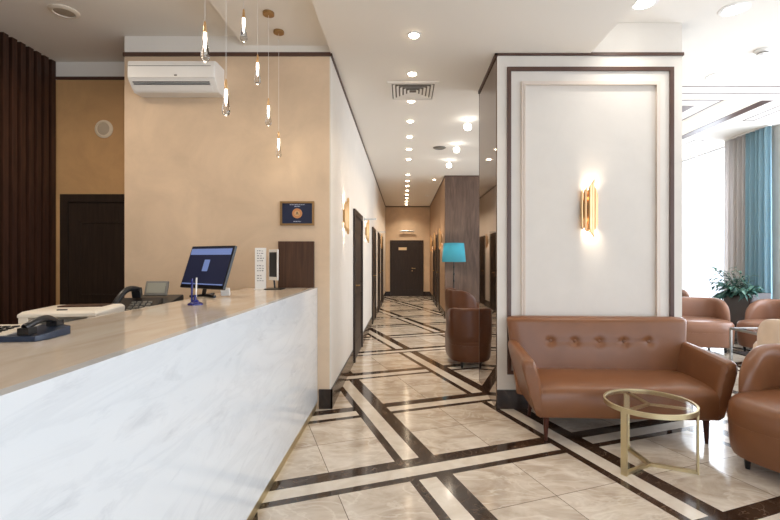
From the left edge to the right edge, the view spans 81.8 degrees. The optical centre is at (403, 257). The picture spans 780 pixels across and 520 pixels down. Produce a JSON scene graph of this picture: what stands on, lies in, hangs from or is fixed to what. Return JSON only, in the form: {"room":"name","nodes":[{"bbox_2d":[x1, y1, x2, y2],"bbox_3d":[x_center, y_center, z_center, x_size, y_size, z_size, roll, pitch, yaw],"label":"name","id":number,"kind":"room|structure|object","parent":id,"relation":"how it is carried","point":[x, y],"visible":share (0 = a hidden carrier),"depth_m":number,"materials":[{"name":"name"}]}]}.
{"room":"lobby","nodes":[
{"label":"lobby","id":0,"kind":"room"},
{"bbox_2d":[0,32,55,324],"bbox_3d":[-3.860,-0.333,0.135,0.400,3.465,9.270,0,0,0],"label":"wall","id":1,"kind":"structure","parent":0,"point":[27,76],"depth_m":4.39,"materials":[{"name":"brown wood"}]},
{"bbox_2d":[56,80,123,304],"bbox_3d":[-3.250,-0.240,4.810,1.500,3.280,0.120,0,0,0],"label":"wall","id":2,"kind":"structure","parent":0,"point":[87,162],"depth_m":4.75,"materials":[{"name":"beige paint"}]},
{"bbox_2d":[56,62,123,76],"bbox_3d":[-3.140,-1.988,4.795,1.080,0.155,0.110,0,0,0],"label":"trim","id":3,"kind":"structure","parent":2,"relation":"attached to","point":[63,69],"depth_m":4.74,"materials":[{"name":"white paint"}]},
{"bbox_2d":[56,77,123,79],"bbox_3d":[-3.135,-1.895,4.753,1.070,0.030,0.034,0,0,0],"label":"trim","id":4,"kind":"structure","parent":2,"relation":"attached to","point":[57,78],"depth_m":4.74,"materials":[{"name":"brown wood"}]},
{"bbox_2d":[60,194,123,304],"bbox_3d":[-3.130,0.365,4.716,0.960,2.070,0.069,0,0,0],"label":"door","id":5,"kind":"structure","parent":2,"relation":"in","point":[91,225],"depth_m":4.73,"materials":[{"name":"brown wood"}]},
{"bbox_2d":[95,120,112,137],"bbox_3d":[-3.165,-1.360,4.740,0.190,0.190,0.020,0,0,0],"label":"wall speaker","id":6,"kind":"object","parent":2,"relation":"attached to","point":[103,128],"visible":1,"depth_m":4.74,"materials":[{"name":"beige plastic"}]},
{"bbox_2d":[97,123,108,134],"bbox_3d":[-3.165,-1.360,4.740,0.131,0.131,0.016,0,0,0],"label":"grille","id":7,"kind":"object","parent":6,"relation":"attached to","point":[102,128],"depth_m":4.73,"materials":[{"name":"beige plastic"}]},
{"bbox_2d":[124,56,329,408],"bbox_3d":[-1.646,-0.240,4.561,1.908,3.280,0.750,0,0,0],"label":"wall","id":8,"kind":"structure","parent":0,"point":[195,174],"depth_m":4.19,"materials":[{"name":"beige paint"}]},
{"bbox_2d":[127,61,223,96],"bbox_3d":[-2.055,-1.621,4.074,0.770,0.258,0.224,0,0,0],"label":"air conditioner","id":9,"kind":"object","parent":8,"relation":"attached to","point":[146,78],"visible":0.97,"depth_m":3.99,"materials":[{"name":"white plastic"}]},
{"bbox_2d":[124,36,329,51],"bbox_3d":[-1.640,-2.013,4.536,1.920,0.205,0.700,0,0,0],"label":"trim","id":10,"kind":"structure","parent":8,"relation":"attached to","point":[131,43],"depth_m":4.19,"materials":[{"name":"white paint"}]},
{"bbox_2d":[123,52,331,55],"bbox_3d":[-1.639,-1.893,4.190,1.942,0.035,0.032,0,0,0],"label":"trim","id":11,"kind":"structure","parent":8,"relation":"attached to","point":[124,53],"depth_m":4.17,"materials":[{"name":"brown wood"}]},
{"bbox_2d":[280,201,313,225],"bbox_3d":[-0.991,-0.414,4.175,0.316,0.223,0.022,0,0,0],"label":"plaque","id":12,"kind":"object","parent":8,"relation":"attached to","point":[292,213],"visible":1,"depth_m":4.18,"materials":[{"name":"gold metal"}]},
{"bbox_2d":[319,389,331,408],"bbox_3d":[-0.728,1.310,4.179,0.124,0.180,0.014,0,0,0],"label":"baseboard","id":13,"kind":"structure","parent":8,"relation":"attached to","point":[325,399],"depth_m":4.17,"materials":[{"name":"brown stone"}]},
{"bbox_2d":[330,56,384,388],"bbox_3d":[-0.740,-0.250,10.343,0.120,3.300,12.314,0,0,0],"label":"wall","id":14,"kind":"structure","parent":0,"point":[352,177],"depth_m":5.32,"materials":[{"name":"beige paint"}]},
{"bbox_2d":[343,198,348,233],"bbox_3d":[-0.646,-0.474,5.053,0.068,0.417,0.130,0,0,0],"label":"wall sconce","id":15,"kind":"object","parent":14,"relation":"attached to","point":[346,204],"visible":1,"depth_m":5.01,"materials":[{"name":"gold metal"}]},
{"bbox_2d":[353,209,362,362],"bbox_3d":[-0.646,0.370,6.575,0.069,2.060,1.150,0,0,0],"label":"door","id":16,"kind":"structure","parent":14,"relation":"in","point":[357,217],"depth_m":6.46,"materials":[{"name":"brown wood"}]},
{"bbox_2d":[331,291,385,407],"bbox_3d":[-0.673,1.310,10.336,0.014,0.180,12.328,0,0,0],"label":"baseboard","id":17,"kind":"structure","parent":14,"relation":"attached to","point":[337,386],"depth_m":5.12,"materials":[{"name":"brown stone"}]},
{"bbox_2d":[331,55,385,206],"bbox_3d":[-0.674,-1.884,10.337,0.012,0.028,12.326,0,0,0],"label":"trim","id":18,"kind":"structure","parent":14,"relation":"attached to","point":[332,58],"depth_m":5.72,"materials":[{"name":"brown wood"}]},
{"bbox_2d":[365,220,368,242],"bbox_3d":[-0.646,-0.474,7.953,0.068,0.417,0.130,0,0,0],"label":"wall sconce","id":19,"kind":"object","parent":14,"relation":"attached to","point":[367,223],"visible":1,"depth_m":7.91,"materials":[{"name":"gold metal"}]},
{"bbox_2d":[372,227,375,323],"bbox_3d":[-0.646,0.370,10.025,0.069,2.060,1.050,0,0,0],"label":"door","id":20,"kind":"structure","parent":14,"relation":"in","point":[373,228],"depth_m":9.86,"materials":[{"name":"brown wood"}]},
{"bbox_2d":[378,233,380,311],"bbox_3d":[-0.646,0.370,12.000,0.069,2.060,0.800,0,0,0],"label":"door","id":21,"kind":"structure","parent":14,"relation":"in","point":[379,272],"depth_m":11.60,"materials":[{"name":"brown wood"}]},
{"bbox_2d":[381,236,383,305],"bbox_3d":[-0.646,0.370,13.700,0.069,2.060,0.900,0,0,0],"label":"door","id":22,"kind":"structure","parent":14,"relation":"in","point":[382,270],"depth_m":13.71,"materials":[{"name":"brown wood"}]},
{"bbox_2d":[0,0,779,205],"bbox_3d":[1.225,-2.125,6.050,10.450,0.450,21.100,0,0,0],"label":"ceiling","id":23,"kind":"structure","parent":0,"point":[368,42],"depth_m":4.14,"materials":[{"name":"white paint"}]},
{"bbox_2d":[47,3,79,18],"bbox_3d":[-2.840,-2.055,3.760,0.220,0.020,0.220,0,0,0],"label":"ceiling speaker","id":24,"kind":"object","parent":23,"relation":"attached to","point":[64,11],"visible":1,"depth_m":3.74,"materials":[{"name":"beige plastic"}]},
{"bbox_2d":[53,8,74,16],"bbox_3d":[-2.840,-2.055,3.760,0.152,0.016,0.152,0,0,0],"label":"grille","id":25,"kind":"object","parent":24,"relation":"attached to","point":[62,12],"depth_m":3.75,"materials":[{"name":"beige metal"}]},
{"bbox_2d":[200,21,209,62],"bbox_3d":[-1.090,-1.524,2.465,0.090,0.901,0.090,0,0,0],"label":"pendant light","id":26,"kind":"object","parent":23,"relation":"hanging from","point":[204,56],"visible":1,"depth_m":2.45,"materials":[{"name":"clear glass"}]},
{"bbox_2d":[222,79,229,115],"bbox_3d":[-1.090,-1.424,2.756,0.090,1.103,0.090,0,0,0],"label":"pendant light","id":27,"kind":"object","parent":23,"relation":"hanging from","point":[225,108],"visible":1,"depth_m":2.74,"materials":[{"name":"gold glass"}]},
{"bbox_2d":[240,9,247,41],"bbox_3d":[-1.090,-1.723,3.060,0.090,0.504,0.090,0,0,0],"label":"pendant light","id":28,"kind":"object","parent":23,"relation":"hanging from","point":[243,35],"visible":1,"depth_m":3.05,"materials":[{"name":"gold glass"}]},
{"bbox_2d":[254,0,260,84],"bbox_3d":[-1.090,-1.633,3.350,0.090,0.683,0.090,0,0,0],"label":"pendant light","id":29,"kind":"object","parent":23,"relation":"hanging from","point":[257,79],"visible":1,"depth_m":3.34,"materials":[{"name":"clear glass"}]},
{"bbox_2d":[263,10,273,125],"bbox_3d":[-1.090,-1.519,3.620,0.090,0.911,0.090,0,0,0],"label":"pendant light","id":30,"kind":"object","parent":23,"relation":"hanging from","point":[266,13],"visible":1,"depth_m":3.61,"materials":[{"name":"clear glass"}]},
{"bbox_2d":[273,28,283,156],"bbox_3d":[-1.090,-1.426,3.915,0.090,1.097,0.090,0,0,0],"label":"pendant light","id":31,"kind":"object","parent":23,"relation":"hanging from","point":[279,32],"visible":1,"depth_m":3.90,"materials":[{"name":"clear glass"}]},
{"bbox_2d":[406,71,417,75],"bbox_3d":[0.085,-1.887,4.630,0.120,0.025,0.120,0,0,0],"label":"recessed light","id":32,"kind":"object","parent":23,"relation":"in","point":[410,73],"visible":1,"depth_m":4.61,"materials":[{"name":"beige"}]},
{"bbox_2d":[387,81,438,100],"bbox_3d":[0.100,-1.892,5.120,0.560,0.015,0.560,0,0,0],"label":"ceiling vent","id":33,"kind":"object","parent":23,"relation":"in","point":[397,90],"visible":1,"depth_m":5.10,"materials":[{"name":"white metal"}]},
{"bbox_2d":[407,31,420,38],"bbox_3d":[0.085,-1.887,3.830,0.120,0.025,0.120,0,0,0],"label":"recessed light","id":34,"kind":"object","parent":23,"relation":"in","point":[413,34],"visible":1,"depth_m":3.81,"materials":[{"name":"white plastic"}]},
{"bbox_2d":[409,33,418,38],"bbox_3d":[0.085,-1.886,3.830,0.085,0.022,0.085,0,0,0],"label":"diffuser","id":35,"kind":"object","parent":34,"relation":"attached to","point":[411,35],"depth_m":3.81,"materials":[{"name":"beige"}]},
{"bbox_2d":[433,146,445,149],"bbox_3d":[0.610,-1.890,7.740,0.220,0.020,0.220,0,0,0],"label":"ceiling vent","id":36,"kind":"object","parent":23,"relation":"in","point":[435,147],"visible":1,"depth_m":7.70,"materials":[{"name":"grey plastic"}]},
{"bbox_2d":[446,159,451,167],"bbox_3d":[0.870,-1.825,8.700,0.100,0.150,0.100,0,0,0],"label":"spotlight","id":37,"kind":"object","parent":23,"relation":"attached to","point":[448,165],"visible":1,"depth_m":8.67,"materials":[{"name":"white"}]},
{"bbox_2d":[454,142,459,152],"bbox_3d":[0.870,-1.825,7.450,0.100,0.150,0.100,0,0,0],"label":"spotlight","id":38,"kind":"object","parent":23,"relation":"attached to","point":[456,149],"visible":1,"depth_m":7.42,"materials":[{"name":"white"}]},
{"bbox_2d":[464,118,470,130],"bbox_3d":[0.870,-1.825,6.150,0.100,0.150,0.100,0,0,0],"label":"spotlight","id":39,"kind":"object","parent":23,"relation":"attached to","point":[467,126],"visible":1,"depth_m":6.12,"materials":[{"name":"white plastic"}]},
{"bbox_2d":[630,0,658,10],"bbox_3d":[2.050,-2.172,3.850,0.240,0.025,0.240,0,0,0],"label":"recessed light","id":40,"kind":"object","parent":23,"relation":"in","point":[641,4],"visible":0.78,"depth_m":3.85,"materials":[{"name":"white plastic"}]},
{"bbox_2d":[633,0,654,8],"bbox_3d":[2.050,-2.171,3.850,0.170,0.022,0.170,0,0,0],"label":"diffuser","id":41,"kind":"object","parent":40,"relation":"attached to","point":[641,4],"depth_m":3.84,"materials":[{"name":"white"}]},
{"bbox_2d":[682,106,693,111],"bbox_3d":[4.060,-2.183,8.330,0.220,0.004,3.740,0,0,0],"label":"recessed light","id":42,"kind":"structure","parent":23,"relation":"attached to","point":[684,108],"depth_m":6.52,"materials":[{"name":"white"}]},
{"bbox_2d":[682,100,722,120],"bbox_3d":[3.960,-2.183,8.210,0.920,0.004,3.980,0,0,0],"label":"trim","id":43,"kind":"structure","parent":23,"relation":"attached to","point":[682,100],"depth_m":6.23,"materials":[{"name":"white paint"}]},
{"bbox_2d":[705,72,729,79],"bbox_3d":[3.760,-2.172,5.400,0.240,0.025,0.240,0,0,0],"label":"recessed light","id":44,"kind":"object","parent":23,"relation":"in","point":[719,75],"visible":1,"depth_m":5.37,"materials":[{"name":"white plastic"}]},
{"bbox_2d":[709,74,725,79],"bbox_3d":[3.760,-2.171,5.400,0.170,0.022,0.170,0,0,0],"label":"diffuser","id":45,"kind":"object","parent":44,"relation":"attached to","point":[712,76],"depth_m":5.38,"materials":[{"name":"white plastic"}]},
{"bbox_2d":[682,100,759,134],"bbox_3d":[4.690,-2.183,8.270,0.500,0.003,4.060,0,0,0],"label":"ceiling panel","id":46,"kind":"object","parent":23,"relation":"attached to","point":[726,107],"depth_m":6.79,"materials":[{"name":"white painted plaster"},{"name":"dark brown wood trim"}]},
{"bbox_2d":[682,100,772,138],"bbox_3d":[5.040,-2.183,8.270,0.160,0.004,4.060,0,0,0],"label":"trim","id":47,"kind":"structure","parent":23,"relation":"attached to","point":[760,103],"depth_m":6.99,"materials":[{"name":"brown"}]},
{"bbox_2d":[682,86,779,86],"bbox_3d":[4.368,-2.183,5.728,3.564,0.004,0.015,0,0,0],"label":"trim","id":48,"kind":"structure","parent":23,"relation":"attached to","point":[682,86],"depth_m":5.72,"materials":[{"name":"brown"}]},
{"bbox_2d":[682,93,779,93],"bbox_3d":[4.368,-2.183,5.968,3.564,0.004,0.015,0,0,0],"label":"trim","id":49,"kind":"structure","parent":23,"relation":"attached to","point":[682,93],"depth_m":5.97,"materials":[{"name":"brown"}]},
{"bbox_2d":[724,133,745,290],"bbox_3d":[5.992,-0.400,8.113,0.120,3.570,0.514,0,0,0],"label":"window curtain","id":50,"kind":"object","parent":23,"relation":"hanging from","point":[735,147],"visible":0.71,"depth_m":8.13,"materials":[{"name":"white fabric"}]},
{"bbox_2d":[718,1,751,16],"bbox_3d":[2.900,-2.172,3.950,0.240,0.025,0.240,0,0,0],"label":"recessed light","id":51,"kind":"object","parent":23,"relation":"in","point":[736,8],"visible":1,"depth_m":3.92,"materials":[{"name":"white plastic"}]},
{"bbox_2d":[723,4,745,14],"bbox_3d":[2.900,-2.171,3.950,0.170,0.022,0.170,0,0,0],"label":"diffuser","id":52,"kind":"object","parent":51,"relation":"attached to","point":[731,9],"depth_m":3.93,"materials":[{"name":"white"}]},
{"bbox_2d":[745,124,771,298],"bbox_3d":[5.989,-0.400,7.605,0.120,3.570,0.490,0,0,0],"label":"window curtain","id":53,"kind":"object","parent":23,"relation":"hanging from","point":[758,154],"visible":0.7,"depth_m":7.53,"materials":[{"name":"blue fabric"}]},
{"bbox_2d":[743,105,779,120],"bbox_3d":[5.470,-2.183,5.080,0.180,0.004,4.160,0,0,0],"label":"trim","id":54,"kind":"structure","parent":23,"relation":"attached to","point":[779,105],"depth_m":6.91,"materials":[{"name":"white"}]},
{"bbox_2d":[754,47,771,56],"bbox_3d":[3.770,-2.158,4.730,0.150,0.055,0.150,0,0,0],"label":"smoke detector","id":55,"kind":"object","parent":23,"relation":"attached to","point":[763,51],"visible":1,"depth_m":4.70,"materials":[{"name":"white plastic"}]},
{"bbox_2d":[385,207,429,291],"bbox_3d":[0.132,-0.250,16.550,1.824,3.300,0.100,0,0,0],"label":"wall","id":56,"kind":"structure","parent":0,"point":[417,219],"depth_m":16.50,"materials":[{"name":"beige paint"}]},
{"bbox_2d":[390,240,422,295],"bbox_3d":[0.100,0.375,16.466,1.220,2.050,0.069,0,0,0],"label":"door","id":57,"kind":"structure","parent":56,"relation":"in","point":[406,256],"depth_m":16.48,"materials":[{"name":"brown wood"}]},
{"bbox_2d":[386,206,428,206],"bbox_3d":[0.132,-1.881,16.494,1.624,0.033,0.012,0,0,0],"label":"trim","id":58,"kind":"structure","parent":56,"relation":"attached to","point":[386,206],"depth_m":16.49,"materials":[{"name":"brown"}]},
{"bbox_2d":[386,292,428,295],"bbox_3d":[0.132,1.315,16.494,1.596,0.170,0.012,0,0,0],"label":"baseboard","id":59,"kind":"structure","parent":56,"relation":"attached to","point":[387,293],"depth_m":16.49,"materials":[{"name":"black wood"}]},
{"bbox_2d":[430,178,444,310],"bbox_3d":[1.019,-0.250,13.455,0.150,3.300,6.090,0,0,0],"label":"wall","id":60,"kind":"structure","parent":0,"point":[437,208],"depth_m":11.64,"materials":[{"name":"brown paint"}]},
{"bbox_2d":[430,236,432,251],"bbox_3d":[0.902,-0.475,14.896,0.085,0.534,0.162,0,0,0],"label":"wall sconce","id":61,"kind":"object","parent":60,"relation":"attached to","point":[431,241],"visible":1,"depth_m":14.86,"materials":[{"name":"gold metal"}]},
{"bbox_2d":[433,248,435,298],"bbox_3d":[0.910,0.370,13.850,0.069,2.060,0.900,0,0,0],"label":"door","id":62,"kind":"structure","parent":60,"relation":"in","point":[434,252],"depth_m":13.68,"materials":[{"name":"brown wood"}]},
{"bbox_2d":[433,233,435,250],"bbox_3d":[0.902,-0.475,13.146,0.085,0.534,0.162,0,0,0],"label":"wall sconce","id":63,"kind":"object","parent":60,"relation":"attached to","point":[434,236],"visible":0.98,"depth_m":13.09,"materials":[{"name":"gold metal"}]},
{"bbox_2d":[429,292,444,318],"bbox_3d":[0.937,1.315,13.430,0.014,0.170,6.140,0,0,0],"label":"baseboard","id":64,"kind":"structure","parent":60,"relation":"attached to","point":[441,309],"depth_m":11.79,"materials":[{"name":"black wood"}]},
{"bbox_2d":[429,176,444,206],"bbox_3d":[0.938,-1.881,13.424,0.012,0.033,6.152,0,0,0],"label":"trim","id":65,"kind":"structure","parent":60,"relation":"attached to","point":[444,176],"depth_m":12.62,"materials":[{"name":"brown"}]},
{"bbox_2d":[436,233,439,310],"bbox_3d":[0.910,0.370,12.400,0.069,2.060,1.000,0,0,0],"label":"door","id":66,"kind":"structure","parent":60,"relation":"in","point":[437,235],"depth_m":12.28,"materials":[{"name":"brown wood"}]},
{"bbox_2d":[439,228,441,249],"bbox_3d":[0.902,-0.475,11.196,0.085,0.534,0.162,0,0,0],"label":"wall sconce","id":67,"kind":"object","parent":60,"relation":"attached to","point":[440,235],"visible":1,"depth_m":11.15,"materials":[{"name":"gold metal"}]},
{"bbox_2d":[445,177,478,318],"bbox_3d":[1.847,-0.250,10.385,1.806,3.300,0.050,0,0,0],"label":"wall","id":68,"kind":"structure","parent":0,"point":[461,193],"depth_m":10.36,"materials":[{"name":"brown wood"}]},
{"bbox_2d":[445,175,478,176],"bbox_3d":[1.772,-1.884,10.354,1.656,0.028,0.012,0,0,0],"label":"trim","id":69,"kind":"structure","parent":68,"relation":"attached to","point":[445,175],"depth_m":10.35,"materials":[{"name":"brown"}]},
{"bbox_2d":[253,296,779,519],"bbox_3d":[1.175,1.450,6.000,10.550,0.100,21.400,0,0,0],"label":"floor","id":70,"kind":"structure","parent":0,"point":[410,432],"depth_m":3.17,"materials":[{"name":"tile"}]},
{"bbox_2d":[0,288,316,519],"bbox_3d":[-1.125,0.838,1.391,0.641,1.125,5.581,0,0,0],"label":"reception desk","id":71,"kind":"object","parent":70,"relation":"on","point":[176,410],"depth_m":1.58,"materials":[{"name":"white stone"}]},
{"bbox_2d":[0,315,70,341],"bbox_3d":[-1.347,0.237,1.550,0.288,0.076,0.180,0,0,-6],"label":"desk telephone","id":72,"kind":"object","parent":71,"relation":"on","point":[32,330],"visible":1,"depth_m":1.52,"materials":[{"name":"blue plastic"}]},
{"bbox_2d":[0,288,309,388],"bbox_3d":[-1.145,0.300,1.391,0.600,0.050,5.581,0,0,0],"label":"countertop","id":73,"kind":"structure","parent":71,"relation":"on","point":[91,338],"depth_m":1.68,"materials":[{"name":"beige stone"}]},
{"bbox_2d":[187,278,202,305],"bbox_3d":[-1.225,0.195,2.640,0.084,0.160,0.084,0,0,0],"label":"stand","id":74,"kind":"object","parent":71,"relation":"on","point":[195,301],"visible":1,"depth_m":2.63,"materials":[{"name":"blue plastic"}]},
{"bbox_2d":[180,246,236,297],"bbox_3d":[-1.378,0.095,3.169,0.492,0.360,0.216,0,0,43],"label":"computer monitor","id":75,"kind":"object","parent":71,"relation":"on","point":[211,266],"visible":0.98,"depth_m":3.14,"materials":[{"name":"black plastic"}]},
{"bbox_2d":[220,288,229,295],"bbox_3d":[-1.270,0.240,3.200,0.062,0.058,0.046,0,0,-11],"label":"box","id":76,"kind":"object","parent":71,"relation":"on","point":[226,292],"visible":0.77,"depth_m":3.19,"materials":[{"name":"white plastic"}]},
{"bbox_2d":[255,248,265,288],"bbox_3d":[-1.270,0.092,3.985,0.096,0.365,0.070,0,0,0],"label":"sign","id":77,"kind":"object","parent":71,"relation":"on","point":[260,253],"visible":0.98,"depth_m":3.98,"materials":[{"name":"white paper"}]},
{"bbox_2d":[264,249,284,289],"bbox_3d":[-1.140,0.100,3.968,0.150,0.350,0.144,0,0,0],"label":"tablet","id":78,"kind":"object","parent":71,"relation":"on","point":[273,254],"visible":1,"depth_m":3.94,"materials":[{"name":"white plastic"}]},
{"bbox_2d":[278,241,313,287],"bbox_3d":[-0.998,0.060,4.170,0.330,0.428,0.029,0,0,0],"label":"wood board","id":79,"kind":"object","parent":71,"relation":"on","point":[295,258],"visible":1,"depth_m":4.16,"materials":[{"name":"brown wood"}]},
{"bbox_2d":[442,243,465,287],"bbox_3d":[1.090,0.537,9.850,0.524,1.725,0.524,0,0,0],"label":"floor lamp","id":80,"kind":"object","parent":70,"relation":"on","point":[452,252],"visible":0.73,"depth_m":9.65,"materials":[{"name":"teal fabric"}]},
{"bbox_2d":[445,308,478,367],"bbox_3d":[0.990,1.016,6.016,0.873,0.768,0.835,0,0,-4],"label":"tub chair","id":81,"kind":"object","parent":70,"relation":"on","point":[462,324],"visible":0.5,"depth_m":5.63,"materials":[{"name":"brown leather"}]},
{"bbox_2d":[445,288,478,312],"bbox_3d":[1.286,1.016,9.249,0.835,0.768,0.873,0,0,-8],"label":"tub chair","id":82,"kind":"object","parent":70,"relation":"on","point":[454,298],"visible":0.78,"depth_m":8.83,"materials":[{"name":"brown leather"}]},
{"bbox_2d":[507,316,737,443],"bbox_3d":[1.711,0.964,3.752,1.590,0.878,0.770,0,0,3],"label":"sofa","id":83,"kind":"object","parent":70,"relation":"on","point":[564,366],"visible":0.94,"depth_m":3.80,"materials":[{"name":"brown leather"}]},
{"bbox_2d":[603,389,699,476],"bbox_3d":[1.657,1.183,3.040,0.570,0.435,0.570,0,0,0],"label":"coffee table","id":84,"kind":"object","parent":70,"relation":"on","point":[626,411],"visible":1,"depth_m":2.95,"materials":[{"name":"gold metal"}]},
{"bbox_2d":[682,289,689,296],"bbox_3d":[5.221,1.016,9.004,0.873,0.768,0.835,0,0,20],"label":"tub chair","id":85,"kind":"object","parent":70,"relation":"on","point":[685,293],"visible":0.06,"depth_m":8.94,"materials":[{"name":"brown leather"}]},
{"bbox_2d":[682,297,734,352],"bbox_3d":[4.531,1.016,6.954,0.873,0.768,0.835,0,0,12],"label":"tub chair","id":86,"kind":"object","parent":70,"relation":"on","point":[709,324],"visible":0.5,"depth_m":6.64,"materials":[{"name":"brown leather"}]},
{"bbox_2d":[708,267,770,341],"bbox_3d":[5.495,0.768,7.471,0.905,1.263,0.914,0,0,-37],"label":"potted plant","id":87,"kind":"object","parent":70,"relation":"on","point":[737,299],"visible":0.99,"depth_m":7.39,"materials":[{"name":"teal plant"}]},
{"bbox_2d":[729,327,757,360],"bbox_3d":[4.680,1.170,5.850,0.521,0.460,0.521,0,0,0],"label":"side table","id":88,"kind":"object","parent":70,"relation":"on","point":[750,330],"visible":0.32,"depth_m":6.05,"materials":[{"name":"silver metal"}]},
{"bbox_2d":[733,352,748,355],"bbox_3d":[4.680,1.272,5.850,0.470,0.015,0.470,0,0,0],"label":"shelf","id":89,"kind":"object","parent":88,"relation":"attached to","point":[740,353],"depth_m":5.96,"materials":[{"name":"plastic"}]},
{"bbox_2d":[727,344,779,472],"bbox_3d":[2.654,1.016,2.882,0.835,0.768,0.873,0,0,-28],"label":"tub chair","id":90,"kind":"object","parent":70,"relation":"on","point":[753,413],"visible":1,"depth_m":2.95,"materials":[{"name":"brown leather"}]},
{"bbox_2d":[736,299,779,351],"bbox_3d":[5.444,1.016,6.561,0.835,0.768,0.873,0,0,-15],"label":"tub chair","id":91,"kind":"object","parent":70,"relation":"on","point":[758,311],"visible":0.7,"depth_m":6.86,"materials":[{"name":"brown leather"}]},
{"bbox_2d":[753,319,779,347],"bbox_3d":[4.299,1.016,4.796,0.873,0.768,0.835,0,0,20],"label":"tub chair","id":92,"kind":"object","parent":70,"relation":"on","point":[768,332],"visible":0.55,"depth_m":4.73,"materials":[{"name":"beige leather"}]},
{"bbox_3d":[-1.910,0.910,1.650,0.680,0.980,4.500,0,0,0],"label":"desk","id":93,"kind":"object","parent":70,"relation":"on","visible":0},
{"bbox_2d":[17,303,124,324],"bbox_3d":[-1.699,0.335,2.326,0.340,0.170,0.328,0,0,-10],"label":"printer","id":94,"kind":"object","parent":93,"relation":"on","point":[69,312],"visible":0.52,"depth_m":2.25,"materials":[{"name":"warm white plastic"},{"name":"black plastic"}]},
{"bbox_2d":[112,286,162,310],"bbox_3d":[-1.612,0.294,2.710,0.240,0.251,0.245,0,0,-14],"label":"desk telephone","id":95,"kind":"object","parent":93,"relation":"on","point":[136,302],"visible":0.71,"depth_m":2.73,"materials":[{"name":"black plastic"}]},
{"bbox_2d":[141,281,183,303],"bbox_3d":[-1.650,0.288,2.978,0.280,0.264,0.245,0,0,-5],"label":"console","id":96,"kind":"object","parent":93,"relation":"on","point":[152,288],"visible":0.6,"depth_m":3.02,"materials":[{"name":"black plastic"}]},
{"bbox_2d":[497,23,681,389],"bbox_3d":[1.726,-0.393,4.658,1.720,3.585,0.944,0,0,0],"label":"wall","id":97,"kind":"structure","parent":0,"point":[577,135],"depth_m":4.19,"materials":[{"name":"beige paint"}]},
{"bbox_2d":[479,57,496,408],"bbox_3d":[0.862,-0.235,4.658,0.013,3.270,0.944,0,0,0],"label":"wall mirror","id":98,"kind":"object","parent":97,"relation":"attached to","point":[488,93],"visible":1,"depth_m":4.61,"materials":[{"name":"brown mirror"}]},
{"bbox_2d":[478,53,497,93],"bbox_3d":[0.856,-1.885,4.651,0.024,0.030,0.958,0,0,0],"label":"trim","id":99,"kind":"structure","parent":97,"relation":"attached to","point":[495,54],"depth_m":4.54,"materials":[{"name":"brown wood"}]},
{"bbox_2d":[497,390,527,408],"bbox_3d":[1.731,1.312,4.179,1.734,0.175,0.014,0,0,0],"label":"baseboard","id":100,"kind":"structure","parent":97,"relation":"attached to","point":[506,399],"depth_m":4.17,"materials":[{"name":"brown stone"}]},
{"bbox_2d":[581,179,597,236],"bbox_3d":[1.710,-0.455,4.144,0.162,0.534,0.085,0,0,0],"label":"wall sconce","id":101,"kind":"object","parent":97,"relation":"attached to","point":[589,199],"visible":1,"depth_m":4.12,"materials":[{"name":"gold metal"}]},
{"bbox_2d":[507,67,673,374],"bbox_3d":[1.730,-0.346,4.176,1.544,2.852,0.020,0,0,0],"label":"trim","id":102,"kind":"structure","parent":97,"relation":"attached to","point":[509,69],"depth_m":4.17,"materials":[{"name":"brown"}]},
{"bbox_2d":[521,81,659,315],"bbox_3d":[1.730,-0.349,4.171,1.284,2.577,0.030,0,0,0],"label":"trim","id":103,"kind":"structure","parent":97,"relation":"attached to","point":[523,83],"depth_m":4.16,"materials":[{"name":"beige wood"}]},
{"bbox_2d":[498,52,683,55],"bbox_3d":[1.721,-1.894,4.204,1.754,0.028,0.064,0,0,0],"label":"trim","id":104,"kind":"structure","parent":97,"relation":"attached to","point":[591,53],"depth_m":4.17,"materials":[{"name":"brown wood"}]},
{"bbox_2d":[682,125,779,298],"bbox_3d":[6.300,-0.393,2.980,0.300,3.585,14.960,0,0,0],"label":"wall window","id":105,"kind":"structure","parent":0,"point":[775,131],"depth_m":7.49,"materials":[{"name":"beige paint"}]},
{"bbox_2d":[682,146,724,289],"bbox_3d":[6.260,-0.445,9.250,0.060,3.450,1.700,0,0,0],"label":"window frame","id":106,"kind":"structure","parent":105,"relation":"attached to","point":[721,148],"depth_m":10.07,"materials":[{"name":"white"}]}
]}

